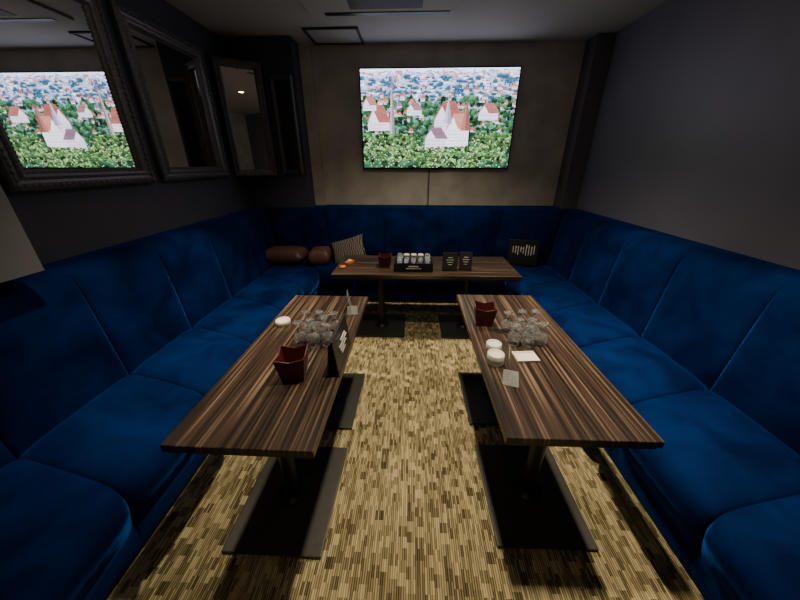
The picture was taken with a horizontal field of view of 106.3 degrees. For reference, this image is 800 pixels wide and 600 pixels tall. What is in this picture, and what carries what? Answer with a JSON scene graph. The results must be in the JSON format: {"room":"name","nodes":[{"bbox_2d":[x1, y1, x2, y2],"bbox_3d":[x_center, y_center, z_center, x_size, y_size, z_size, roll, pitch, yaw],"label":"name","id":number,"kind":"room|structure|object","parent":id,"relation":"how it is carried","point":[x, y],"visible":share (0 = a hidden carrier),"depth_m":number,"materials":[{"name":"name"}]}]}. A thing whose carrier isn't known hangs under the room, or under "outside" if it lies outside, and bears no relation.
{"room":"karaoke room","nodes":[
{"label":"karaoke room","id":0,"kind":"room"},
{"bbox_2d":[0,185,43,282],"bbox_3d":[-1.923,-0.379,-0.084,0.310,1.700,2.610,1,25,2],"label":"wall pillar","id":1,"kind":"structure","parent":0,"point":[18,258],"depth_m":1.33,"materials":[{"name":"grey paint"}]},
{"bbox_2d":[0,0,252,264],"bbox_3d":[-2.069,-0.479,1.521,0.100,2.850,5.600,1,25,2],"label":"wall","id":2,"kind":"structure","parent":0,"point":[58,224],"depth_m":2.25,"materials":[{"name":"grey paint"}]},
{"bbox_2d":[0,0,155,192],"bbox_3d":[-1.962,-1.258,1.723,0.057,1.140,0.940,1,25,2],"label":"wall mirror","id":3,"kind":"object","parent":2,"relation":"attached to","point":[68,120],"visible":1,"depth_m":1.76,"materials":[{"name":"black metal"}]},
{"bbox_2d":[107,0,228,181],"bbox_3d":[-1.921,-1.688,2.668,0.057,1.140,0.940,1,25,2],"label":"wall mirror","id":4,"kind":"object","parent":2,"relation":"attached to","point":[168,73],"visible":1,"depth_m":2.55,"materials":[{"name":"black metal"}]},
{"bbox_2d":[210,55,276,176],"bbox_3d":[-1.696,-1.978,3.328,0.460,1.120,0.058,-13,28,-27],"label":"wall mirror","id":5,"kind":"object","parent":2,"relation":"attached to","point":[239,83],"visible":1,"depth_m":3.31,"materials":[{"name":"black metal"}]},
{"bbox_2d":[220,36,315,206],"bbox_3d":[-1.535,-1.570,3.915,0.760,2.850,0.300,1,25,2],"label":"wall corner","id":6,"kind":"structure","parent":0,"point":[276,55],"depth_m":3.50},
{"bbox_2d":[269,75,303,173],"bbox_3d":[-1.317,-2.014,3.504,0.250,1.000,0.050,1,25,2],"label":"mirror","id":7,"kind":"object","parent":6,"relation":"attached to","point":[282,90],"visible":1,"depth_m":3.49,"materials":[{"name":"black mirror"}]},
{"bbox_2d":[298,43,326,204],"bbox_3d":[-1.086,-2.109,3.771,0.130,1.750,0.080,1,25,2],"label":"pilaster","id":8,"kind":"object","parent":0,"point":[304,49],"depth_m":3.69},
{"bbox_2d":[107,302,704,599],"bbox_3d":[0.059,0.898,2.056,4.360,0.100,5.800,1,25,2],"label":"floor","id":9,"kind":"structure","parent":0,"point":[410,519],"depth_m":1.49,"materials":[{"name":"carpet"}]},
{"bbox_2d":[160,295,368,557],"bbox_3d":[-0.551,0.566,1.821,0.560,0.700,1.350,1,25,3],"label":"pedestal table","id":10,"kind":"object","parent":9,"relation":"on","point":[249,411],"visible":0.92,"depth_m":1.42,"materials":[{"name":"brown wood"}]},
{"bbox_2d":[275,317,290,326],"bbox_3d":[-0.735,0.136,1.887,0.091,0.028,0.091,1,25,2],"label":"tin","id":11,"kind":"object","parent":10,"relation":"on","point":[282,321],"visible":1,"depth_m":1.87,"materials":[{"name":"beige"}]},
{"bbox_2d":[273,344,308,381],"bbox_3d":[-0.500,0.299,1.406,0.134,0.129,0.134,-3,25,-6],"label":"bin","id":12,"kind":"object","parent":10,"relation":"on","point":[291,363],"visible":1,"depth_m":1.38,"materials":[{"name":"red plastic"}]},
{"bbox_2d":[292,310,338,348],"bbox_3d":[-0.473,0.158,1.704,0.230,0.139,0.222,1,25,2],"label":"glasses","id":13,"kind":"object","parent":10,"relation":"on","point":[312,332],"visible":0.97,"depth_m":1.64,"materials":[{"name":"clear glass"}]},
{"bbox_2d":[326,314,350,376],"bbox_3d":[-0.310,0.218,1.509,0.065,0.192,0.290,1,25,2],"label":"menu stand","id":14,"kind":"object","parent":10,"relation":"on","point":[339,345],"visible":1,"depth_m":1.44,"materials":[{"name":"black plastic"}]},
{"bbox_2d":[0,205,799,599],"bbox_3d":[0.066,0.283,1.959,4.150,1.101,5.252,1,25,2],"label":"sectional sofa","id":15,"kind":"object","parent":9,"relation":"on","point":[104,352],"visible":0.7,"depth_m":1.63,"materials":[{"name":"blue fabric"}]},
{"bbox_2d":[266,246,308,264],"bbox_3d":[-1.456,-0.566,3.786,0.550,0.200,0.340,1,25,2],"label":"leather cushion","id":16,"kind":"object","parent":15,"relation":"on","point":[276,255],"visible":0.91,"depth_m":3.65,"materials":[{"name":"brown leather"}]},
{"bbox_2d":[307,246,332,264],"bbox_3d":[-0.996,-0.559,3.770,0.260,0.200,0.340,-1,25,-3],"label":"leather cushion","id":17,"kind":"object","parent":15,"relation":"on","point":[319,255],"visible":1,"depth_m":3.64,"materials":[{"name":"brown leather"}]},
{"bbox_2d":[330,234,365,263],"bbox_3d":[-0.654,-0.632,3.799,0.495,0.382,0.205,1,25,1],"label":"patterned throw pillow","id":18,"kind":"object","parent":15,"relation":"on","point":[354,245],"visible":0.84,"depth_m":3.75,"materials":[{"name":"fabric"}]},
{"bbox_2d":[507,232,539,265],"bbox_3d":[1.512,-0.625,3.680,0.340,0.394,0.157,7,25,15],"label":"shopping bag","id":19,"kind":"object","parent":15,"relation":"on","point":[520,252],"visible":0.94,"depth_m":3.65,"materials":[{"name":"black plastic"}]},
{"bbox_2d":[331,255,521,338],"bbox_3d":[0.243,-0.032,3.132,1.720,0.700,0.630,1,25,2],"label":"pedestal table","id":20,"kind":"object","parent":9,"relation":"on","point":[381,324],"visible":0.76,"depth_m":3.03,"materials":[{"name":"brown wood"}]},
{"bbox_2d":[345,259,353,264],"bbox_3d":[-0.506,-0.384,3.014,0.050,0.038,0.100,10,26,21],"label":"towel holder","id":21,"kind":"object","parent":20,"relation":"on","point":[348,262],"visible":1,"depth_m":2.99,"materials":[{"name":"orange plastic"}]},
{"bbox_2d":[378,253,391,267],"bbox_3d":[-0.144,-0.383,2.911,0.126,0.122,0.126,1,25,2],"label":"bin","id":22,"kind":"object","parent":20,"relation":"on","point":[384,259],"visible":1,"depth_m":2.87,"materials":[{"name":"red plastic"}]},
{"bbox_2d":[394,253,432,272],"bbox_3d":[0.128,-0.368,2.840,0.360,0.154,0.202,1,25,2],"label":"caddy","id":23,"kind":"object","parent":20,"relation":"on","point":[406,263],"visible":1,"depth_m":2.77,"materials":[{"name":"black plastic"}]},
{"bbox_2d":[442,252,457,270],"bbox_3d":[0.467,-0.362,2.806,0.140,0.172,0.060,1,25,2],"label":"menu stand","id":24,"kind":"object","parent":20,"relation":"on","point":[450,259],"visible":1,"depth_m":2.79,"materials":[{"name":"black plastic"}]},
{"bbox_2d":[459,252,472,270],"bbox_3d":[0.618,-0.368,2.819,0.120,0.172,0.060,5,25,10],"label":"menu stand","id":25,"kind":"object","parent":20,"relation":"on","point":[465,261],"visible":1,"depth_m":2.80,"materials":[{"name":"black plastic"}]},
{"bbox_2d":[456,295,664,550],"bbox_3d":[0.700,0.556,1.843,0.570,0.700,1.335,1,25,2],"label":"pedestal table","id":26,"kind":"object","parent":9,"relation":"on","point":[562,399],"visible":0.91,"depth_m":1.46,"materials":[{"name":"brown wood"}]},
{"bbox_2d":[474,300,497,326],"bbox_3d":[0.526,0.087,1.876,0.130,0.126,0.130,3,25,7],"label":"bin","id":27,"kind":"object","parent":26,"relation":"on","point":[485,313],"visible":1,"depth_m":1.84,"materials":[{"name":"red plastic"}]},
{"bbox_2d":[485,339,501,352],"bbox_3d":[0.499,0.252,1.600,0.081,0.055,0.081,1,25,2],"label":"tin","id":28,"kind":"object","parent":26,"relation":"on","point":[491,343],"visible":0.83,"depth_m":1.59,"materials":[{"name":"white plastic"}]},
{"bbox_2d":[486,349,504,367],"bbox_3d":[0.480,0.292,1.509,0.085,0.058,0.085,1,25,2],"label":"tin","id":29,"kind":"object","parent":26,"relation":"on","point":[495,357],"visible":1,"depth_m":1.49,"materials":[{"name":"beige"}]},
{"bbox_2d":[500,309,549,347],"bbox_3d":[0.708,0.157,1.707,0.230,0.138,0.222,1,25,2],"label":"glasses","id":30,"kind":"object","parent":26,"relation":"on","point":[529,334],"visible":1,"depth_m":1.65,"materials":[{"name":"clear glass"}]},
{"bbox_2d":[512,351,539,362],"bbox_3d":[0.652,0.294,1.557,0.115,0.014,0.085,-1,25,-2],"label":"pad","id":31,"kind":"object","parent":26,"relation":"on","point":[520,356],"visible":1,"depth_m":1.55,"materials":[{"name":"beige paper"}]},
{"bbox_2d":[165,0,665,44],"bbox_3d":[0.059,-1.786,0.833,4.360,0.100,5.800,1,25,2],"label":"ceiling","id":32,"kind":"structure","parent":0,"point":[484,21],"depth_m":2.84,"materials":[{"name":"paint"}]},
{"bbox_2d":[302,27,363,44],"bbox_3d":[-0.691,-2.792,3.179,0.565,0.016,0.445,1,25,2],"label":"access hatch","id":33,"kind":"object","parent":32,"relation":"attached to","point":[321,35],"depth_m":3.16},
{"bbox_2d":[299,0,470,16],"bbox_3d":[-0.130,-2.374,2.278,1.400,0.030,0.900,1,25,2],"label":"air conditioner","id":34,"kind":"object","parent":32,"relation":"attached to","point":[313,7],"depth_m":2.54,"materials":[{"name":"white plastic"}]},
{"bbox_2d":[311,42,585,205],"bbox_3d":[0.172,-1.625,4.035,4.360,2.850,0.102,1,25,2],"label":"wall","id":35,"kind":"structure","parent":0,"point":[550,71],"depth_m":3.72,"materials":[{"name":"beige paint"}]},
{"bbox_2d":[428,169,429,204],"bbox_3d":[0.384,-1.505,4.013,0.011,0.450,0.011,11,27,22],"label":"power cable","id":36,"kind":"object","parent":35,"relation":"attached to","point":[429,169],"visible":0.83,"depth_m":4.01,"materials":[{"name":"black plastic"}]},
{"bbox_2d":[359,66,521,169],"bbox_3d":[0.453,-2.187,3.678,1.860,1.081,0.064,1,25,2],"label":"wall-mounted television","id":37,"kind":"object","parent":35,"relation":"attached to","point":[457,117],"visible":1,"depth_m":3.63,"materials":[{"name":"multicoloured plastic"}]},
{"bbox_2d":[553,32,616,208],"bbox_3d":[2.153,-1.520,3.806,0.180,2.850,0.250,1,25,2],"label":"column","id":38,"kind":"structure","parent":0,"point":[598,50],"depth_m":3.45,"materials":[{"name":"grey paint"}]},
{"bbox_2d":[576,0,799,269],"bbox_3d":[2.188,-0.409,1.368,0.100,2.850,5.600,1,25,2],"label":"wall","id":39,"kind":"structure","parent":0,"point":[696,136],"depth_m":2.13,"materials":[{"name":"grey paint"}]}
]}

